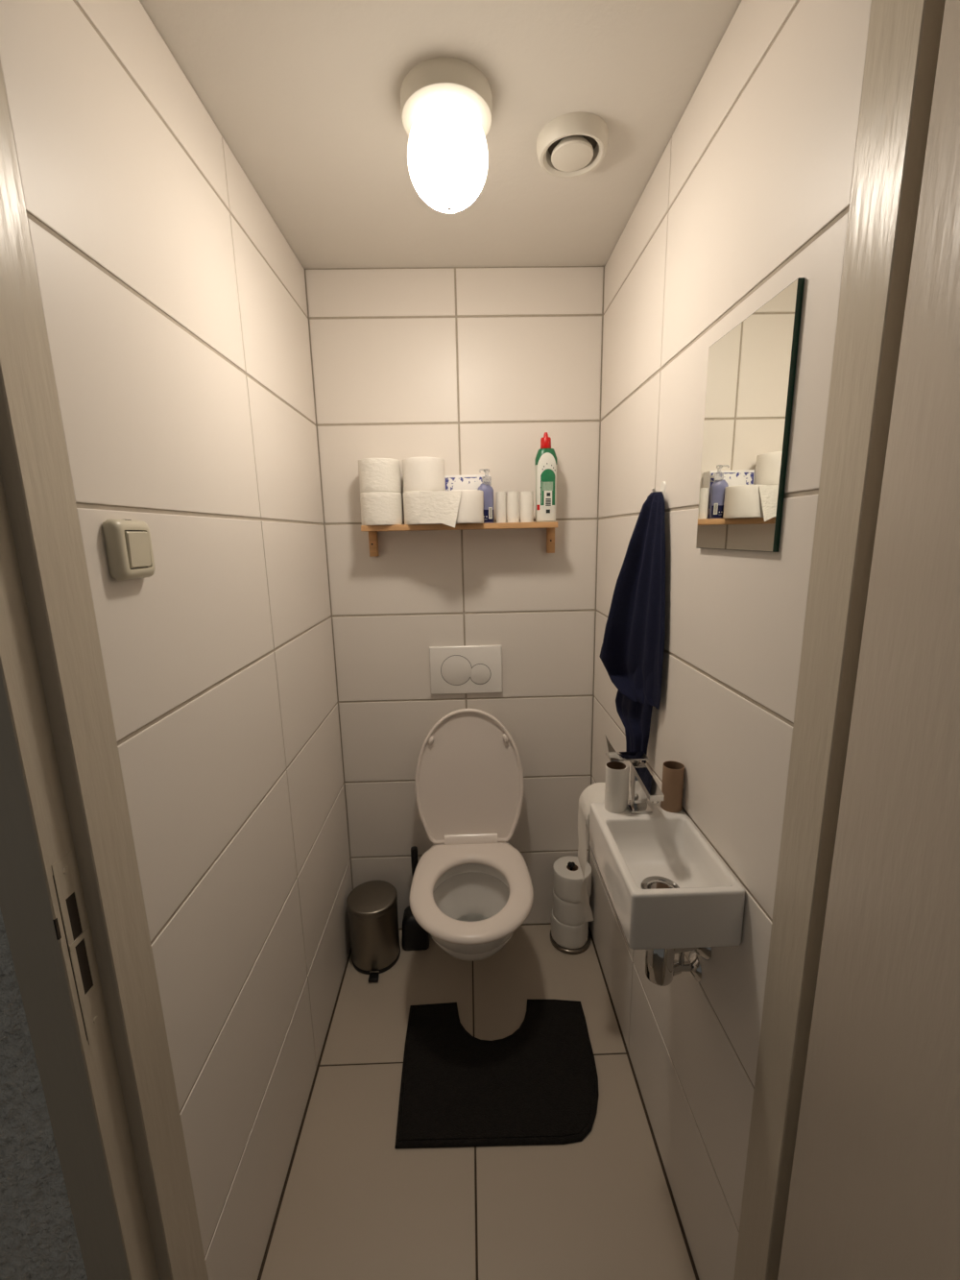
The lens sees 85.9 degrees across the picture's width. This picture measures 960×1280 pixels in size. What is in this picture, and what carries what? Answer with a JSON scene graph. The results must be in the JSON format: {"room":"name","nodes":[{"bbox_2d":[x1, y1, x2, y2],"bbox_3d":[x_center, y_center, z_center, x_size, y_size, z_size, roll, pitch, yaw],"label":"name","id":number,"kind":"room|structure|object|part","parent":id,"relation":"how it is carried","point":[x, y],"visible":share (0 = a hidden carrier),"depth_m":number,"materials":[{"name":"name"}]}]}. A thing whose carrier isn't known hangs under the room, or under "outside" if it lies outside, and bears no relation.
{"room":"bathroom","nodes":[
{"label":"bathroom","id":0,"kind":"room"},
{"bbox_2d":[0,908,87,1279],"bbox_3d":[-1.196,0.209,0.594,1.340,2.351,0.100,-1,12,-1],"label":"wall","id":1,"kind":"structure","parent":0,"point":[38,1238],"depth_m":0.66,"materials":[{"name":"grey paint"}]},
{"bbox_2d":[0,0,945,1279],"bbox_3d":[-0.024,0.174,0.625,1.036,2.341,0.117,-1,12,-1],"label":"trim","id":2,"kind":"structure","parent":1,"relation":"attached to","point":[72,906],"depth_m":0.60,"materials":[{"name":"beige paint"}]},
{"bbox_3d":[-0.480,0.371,0.619,0.003,0.245,0.030,-1,12,-1],"label":"strike plate","id":3,"kind":"part","parent":2,"relation":"part of","materials":[{"name":"beige paint"}]},
{"bbox_2d":[777,0,959,1279],"bbox_3d":[0.435,0.369,0.207,0.053,2.092,0.798,-1,12,-1],"label":"door","id":4,"kind":"structure","parent":2,"relation":"attached to","point":[875,1189],"depth_m":0.48,"materials":[{"name":"beige wood"}]},
{"bbox_2d":[0,0,352,1279],"bbox_3d":[-0.521,0.116,1.208,0.080,2.281,1.073,-1,12,-1],"label":"wall","id":5,"kind":"structure","parent":0,"point":[174,300],"depth_m":0.89,"materials":[{"name":"beige tile"}]},
{"bbox_2d":[101,519,155,580],"bbox_3d":[-0.465,-0.121,0.689,0.022,0.078,0.076,-1,12,-1],"label":"light switch","id":6,"kind":"object","parent":5,"relation":"attached to","point":[128,543],"visible":1,"depth_m":0.67,"materials":[{"name":"beige plastic"}]},
{"bbox_2d":[139,0,741,268],"bbox_3d":[-0.060,-1.033,0.986,1.086,0.080,1.273,-1,12,-1],"label":"ceiling","id":7,"kind":"structure","parent":0,"point":[304,95],"depth_m":0.94,"materials":[{"name":"paint"}]},
{"bbox_2d":[400,57,492,213],"bbox_3d":[-0.059,-0.896,0.952,0.166,0.174,0.166,-1,12,-1],"label":"ceiling lamp","id":8,"kind":"object","parent":7,"relation":"attached to","point":[446,103],"visible":1,"depth_m":0.90,"materials":[{"name":"ceramic"},{"name":"frosted white glass"}]},
{"bbox_3d":[-0.059,-0.887,0.953,0.149,0.150,0.149,-1,12,-1],"label":"glass globe","id":9,"kind":"part","parent":8,"relation":"part of","materials":[{"name":"white glass"}]},
{"bbox_2d":[536,111,608,178],"bbox_3d":[0.186,-0.991,1.042,0.144,0.033,0.144,-1,12,-1],"label":"ceiling vent","id":10,"kind":"object","parent":7,"relation":"in","point":[572,144],"visible":1,"depth_m":1.02,"materials":[{"name":"beige plastic"}]},
{"bbox_2d":[304,265,604,929],"bbox_3d":[-0.052,-0.011,1.783,1.046,2.281,0.080,-1,12,-1],"label":"wall","id":11,"kind":"structure","parent":0,"point":[468,368],"depth_m":1.68,"materials":[{"name":"beige tile"}]},
{"bbox_2d":[361,521,557,556],"bbox_3d":[-0.059,-0.315,1.618,0.600,0.096,0.120,-1,12,-1],"label":"wall shelf","id":12,"kind":"object","parent":11,"relation":"attached to","point":[550,526],"visible":1,"depth_m":1.55,"materials":[{"name":"brown wood"}]},
{"bbox_2d":[360,491,403,525],"bbox_3d":[-0.302,-0.401,1.582,0.126,0.095,0.126,-1,12,-1],"label":"toilet roll","id":13,"kind":"object","parent":12,"relation":"on","point":[377,508],"visible":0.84,"depth_m":1.53,"materials":[{"name":"white paper"}]},
{"bbox_2d":[358,458,401,493],"bbox_3d":[-0.304,-0.494,1.565,0.125,0.095,0.125,-1,12,-1],"label":"toilet roll","id":14,"kind":"object","parent":13,"relation":"on","point":[375,474],"visible":0.88,"depth_m":1.51,"materials":[{"name":"white paper"}]},
{"bbox_2d":[403,490,461,528],"bbox_3d":[-0.153,-0.389,1.544,0.125,0.108,0.200,-7,13,-28],"label":"toilet roll","id":15,"kind":"object","parent":12,"relation":"on","point":[420,507],"visible":0.91,"depth_m":1.50,"materials":[{"name":"white paper"}]},
{"bbox_2d":[402,457,445,492],"bbox_3d":[-0.171,-0.497,1.564,0.128,0.095,0.128,-1,12,-1],"label":"toilet roll","id":16,"kind":"object","parent":15,"relation":"on","point":[420,473],"visible":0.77,"depth_m":1.51,"materials":[{"name":"white paper"}]},
{"bbox_2d":[444,474,490,490],"bbox_3d":[-0.039,-0.442,1.628,0.143,0.148,0.048,-1,12,-1],"label":"carton","id":17,"kind":"object","parent":12,"relation":"on","point":[452,482],"visible":0.24,"depth_m":1.59,"materials":[{"name":"white cardboard"}]},
{"bbox_2d":[456,489,483,523],"bbox_3d":[-0.045,-0.397,1.542,0.112,0.093,0.113,-1,12,-1],"label":"toilet roll","id":18,"kind":"object","parent":12,"relation":"on","point":[470,510],"visible":0.7,"depth_m":1.50,"materials":[{"name":"white paper"}]},
{"bbox_2d":[477,468,493,523],"bbox_3d":[0.017,-0.438,1.570,0.050,0.160,0.034,-4,12,-12],"label":"soap dispenser","id":19,"kind":"object","parent":12,"relation":"on","point":[486,487],"visible":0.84,"depth_m":1.56,"materials":[{"name":"blue"}]},
{"bbox_2d":[496,491,507,523],"bbox_3d":[0.066,-0.406,1.581,0.032,0.092,0.032,-1,12,-1],"label":"tube","id":20,"kind":"object","parent":12,"relation":"on","point":[501,496],"visible":0.96,"depth_m":1.57,"materials":[{"name":"white paper"}]},
{"bbox_2d":[507,490,519,522],"bbox_3d":[0.101,-0.405,1.572,0.036,0.092,0.036,-1,12,-1],"label":"tube","id":21,"kind":"object","parent":12,"relation":"on","point":[513,499],"visible":0.98,"depth_m":1.56,"materials":[{"name":"white"}]},
{"bbox_2d":[520,491,533,522],"bbox_3d":[0.143,-0.406,1.573,0.041,0.092,0.040,-1,12,-1],"label":"tube","id":22,"kind":"object","parent":12,"relation":"on","point":[526,497],"visible":0.98,"depth_m":1.56,"materials":[{"name":"white"}]},
{"bbox_2d":[534,432,557,522],"bbox_3d":[0.201,-0.493,1.568,0.067,0.263,0.047,-1,12,-1],"label":"bottle","id":23,"kind":"object","parent":12,"relation":"on","point":[546,460],"visible":0.99,"depth_m":1.55,"materials":[{"name":"white plastic"}]},
{"bbox_3d":[0.206,-0.428,1.559,0.025,0.046,0.001,-2,12,-3],"label":"white panel","id":24,"kind":"part","parent":23,"relation":"part of","materials":[{"name":"white paper"}]},
{"bbox_2d":[540,462,555,513],"bbox_3d":[0.205,-0.457,1.554,0.046,0.146,0.005,-1,12,-1],"label":"print","id":25,"kind":"object","parent":23,"relation":"attached to","point":[547,470],"depth_m":1.55,"materials":[{"name":"green"}]},
{"bbox_2d":[429,645,502,694],"bbox_3d":[-0.048,0.102,1.759,0.246,0.167,0.012,-1,12,-1],"label":"flush plate","id":26,"kind":"object","parent":11,"relation":"attached to","point":[466,668],"visible":1,"depth_m":1.75,"materials":[{"name":"white plastic"}]},
{"bbox_2d":[409,708,533,961],"bbox_3d":[-0.028,0.663,1.599,0.369,0.797,0.551,-1,12,-1],"label":"toilet","id":27,"kind":"object","parent":11,"relation":"attached to","point":[471,890],"visible":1,"depth_m":1.73,"materials":[{"name":"ceramic"},{"name":"plastic"},{"name":"water"}]},
{"bbox_3d":[-0.036,0.464,1.752,0.368,0.467,0.064,-1,12,-1],"label":"lid","id":28,"kind":"part","parent":27,"relation":"part of","materials":[{"name":"white plastic"}]},
{"bbox_3d":[-0.026,0.744,1.559,0.369,0.023,0.441,-1,12,-1],"label":"seat","id":29,"kind":"part","parent":27,"relation":"part of","materials":[{"name":"white plastic"}]},
{"bbox_3d":[-0.024,0.899,1.655,0.347,0.312,0.534,-1,12,-1],"label":"bowl","id":30,"kind":"part","parent":27,"relation":"part of","materials":[{"name":"white ceramic"}]},
{"bbox_2d":[257,923,700,1279],"bbox_3d":[-0.014,1.251,1.402,0.926,0.080,1.210,-1,12,-1],"label":"floor","id":31,"kind":"structure","parent":0,"point":[353,1205],"depth_m":1.21,"materials":[{"name":"tile"}]},
{"bbox_2d":[346,880,400,982],"bbox_3d":[-0.378,1.008,1.810,0.171,0.244,0.187,6,13,31],"label":"pedal bin","id":32,"kind":"object","parent":31,"relation":"on","point":[372,905],"visible":1,"depth_m":1.75,"materials":[{"name":"silver metal"}]},
{"bbox_3d":[-0.375,0.900,1.796,0.170,0.028,0.170,-1,12,-1],"label":"lid","id":33,"kind":"part","parent":32,"relation":"part of","materials":[{"name":"metal"}]},
{"bbox_2d":[402,845,430,950],"bbox_3d":[-0.238,0.926,1.867,0.098,0.380,0.098,-1,12,-1],"label":"toilet brush","id":34,"kind":"object","parent":31,"relation":"on","point":[415,937],"visible":0.55,"depth_m":1.85,"materials":[{"name":"black plastic"}]},
{"bbox_3d":[-0.232,0.863,1.859,0.025,0.253,0.025,-1,12,-1],"label":"handle","id":35,"kind":"part","parent":34,"relation":"part of","materials":[{"name":"black plastic"}]},
{"bbox_2d":[394,998,599,1148],"bbox_3d":[0.054,1.192,1.451,0.547,0.012,0.399,-1,12,-1],"label":"bath mat","id":36,"kind":"object","parent":31,"relation":"on","point":[538,1083],"visible":1,"depth_m":1.40,"materials":[{"name":"black fabric"}]},
{"bbox_2d":[550,861,590,954],"bbox_3d":[0.329,0.948,1.868,0.149,0.314,0.149,-1,12,-1],"label":"stand","id":37,"kind":"object","parent":31,"relation":"on","point":[571,865],"visible":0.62,"depth_m":1.84,"materials":[{"name":"silver"}]},
{"bbox_2d":[550,908,588,948],"bbox_3d":[0.326,1.032,1.885,0.137,0.112,0.133,-1,12,-1],"label":"toilet roll","id":38,"kind":"object","parent":37,"relation":"on","point":[564,935],"visible":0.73,"depth_m":1.83,"materials":[{"name":"white paper"}]},
{"bbox_2d":[553,890,589,925],"bbox_3d":[0.330,0.949,1.868,0.131,0.093,0.131,-1,12,-1],"label":"toilet roll","id":39,"kind":"object","parent":38,"relation":"on","point":[567,913],"visible":0.46,"depth_m":1.81,"materials":[{"name":"white paper"}]},
{"bbox_2d":[553,855,591,902],"bbox_3d":[0.331,0.857,1.850,0.135,0.094,0.135,-1,12,-1],"label":"toilet roll","id":40,"kind":"object","parent":39,"relation":"on","point":[567,883],"visible":0.89,"depth_m":1.80,"materials":[{"name":"white paper"}]},
{"bbox_2d":[588,0,871,1279],"bbox_3d":[0.445,0.093,1.228,0.080,2.281,1.073,-1,12,-1],"label":"wall","id":41,"kind":"structure","parent":0,"point":[748,197],"depth_m":0.88,"materials":[{"name":"beige tile"}]},
{"bbox_2d":[599,491,665,763],"bbox_3d":[0.337,-0.029,1.244,0.083,0.619,0.314,-3,12,-9],"label":"hand towel","id":42,"kind":"object","parent":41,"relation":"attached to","point":[633,646],"visible":0.99,"depth_m":1.16,"materials":[{"name":"blue fabric"}]},
{"bbox_2d":[652,481,666,498],"bbox_3d":[0.384,-0.324,1.115,0.026,0.036,0.024,-1,12,-1],"label":"towel hook","id":43,"kind":"object","parent":41,"relation":"attached to","point":[664,484],"visible":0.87,"depth_m":1.11,"materials":[{"name":"white plastic"}]},
{"bbox_2d":[589,735,746,986],"bbox_3d":[0.327,0.438,0.970,0.184,0.460,0.306,-1,12,-1],"label":"sink","id":44,"kind":"object","parent":41,"relation":"attached to","point":[670,893],"visible":0.96,"depth_m":0.93,"materials":[{"name":"white glazed ceramic"},{"name":"chrome"}]},
{"bbox_2d":[604,761,629,813],"bbox_3d":[0.276,0.299,1.050,0.041,0.094,0.041,9,16,42],"label":"cardboard tube","id":45,"kind":"object","parent":44,"relation":"on","point":[616,785],"visible":1,"depth_m":1.04,"materials":[{"name":"white"}]},
{"bbox_2d":[605,735,664,814],"bbox_3d":[0.301,0.274,1.018,0.090,0.156,0.145,-1,12,-1],"label":"faucet","id":46,"kind":"object","parent":44,"relation":"on","point":[643,785],"depth_m":1.04,"materials":[{"name":"silver metal"}]},
{"bbox_2d":[589,800,746,949],"bbox_3d":[0.326,0.418,0.957,0.182,0.103,0.289,-1,12,-1],"label":"basin","id":47,"kind":"object","parent":44,"relation":"in","point":[666,885],"depth_m":0.90,"materials":[{"name":"white ceramic"}]},
{"bbox_2d":[660,760,684,812],"bbox_3d":[0.391,0.298,1.048,0.041,0.093,0.041,-1,12,-1],"label":"cardboard tube","id":48,"kind":"object","parent":44,"relation":"on","point":[672,784],"visible":1,"depth_m":1.03,"materials":[{"name":"brown cardboard"}]},
{"bbox_2d":[696,277,804,552],"bbox_3d":[0.400,-0.309,0.792,0.008,0.336,0.242,-1,12,-1],"label":"wall mirror","id":49,"kind":"object","parent":41,"relation":"attached to","point":[752,368],"visible":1,"depth_m":0.76,"materials":[{"name":"silver glass"}]},
{"bbox_3d":[0.369,0.442,1.408,0.079,0.042,0.151,-1,12,-1],"label":"holder","id":50,"kind":"object","parent":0,"visible":0},
{"bbox_2d":[578,782,605,921],"bbox_3d":[0.336,0.599,1.419,0.127,0.398,0.100,-1,12,-1],"label":"toilet roll","id":51,"kind":"object","parent":50,"relation":"hanging from","point":[595,792],"visible":0.56,"depth_m":1.40,"materials":[{"name":"white paper"}]}
]}

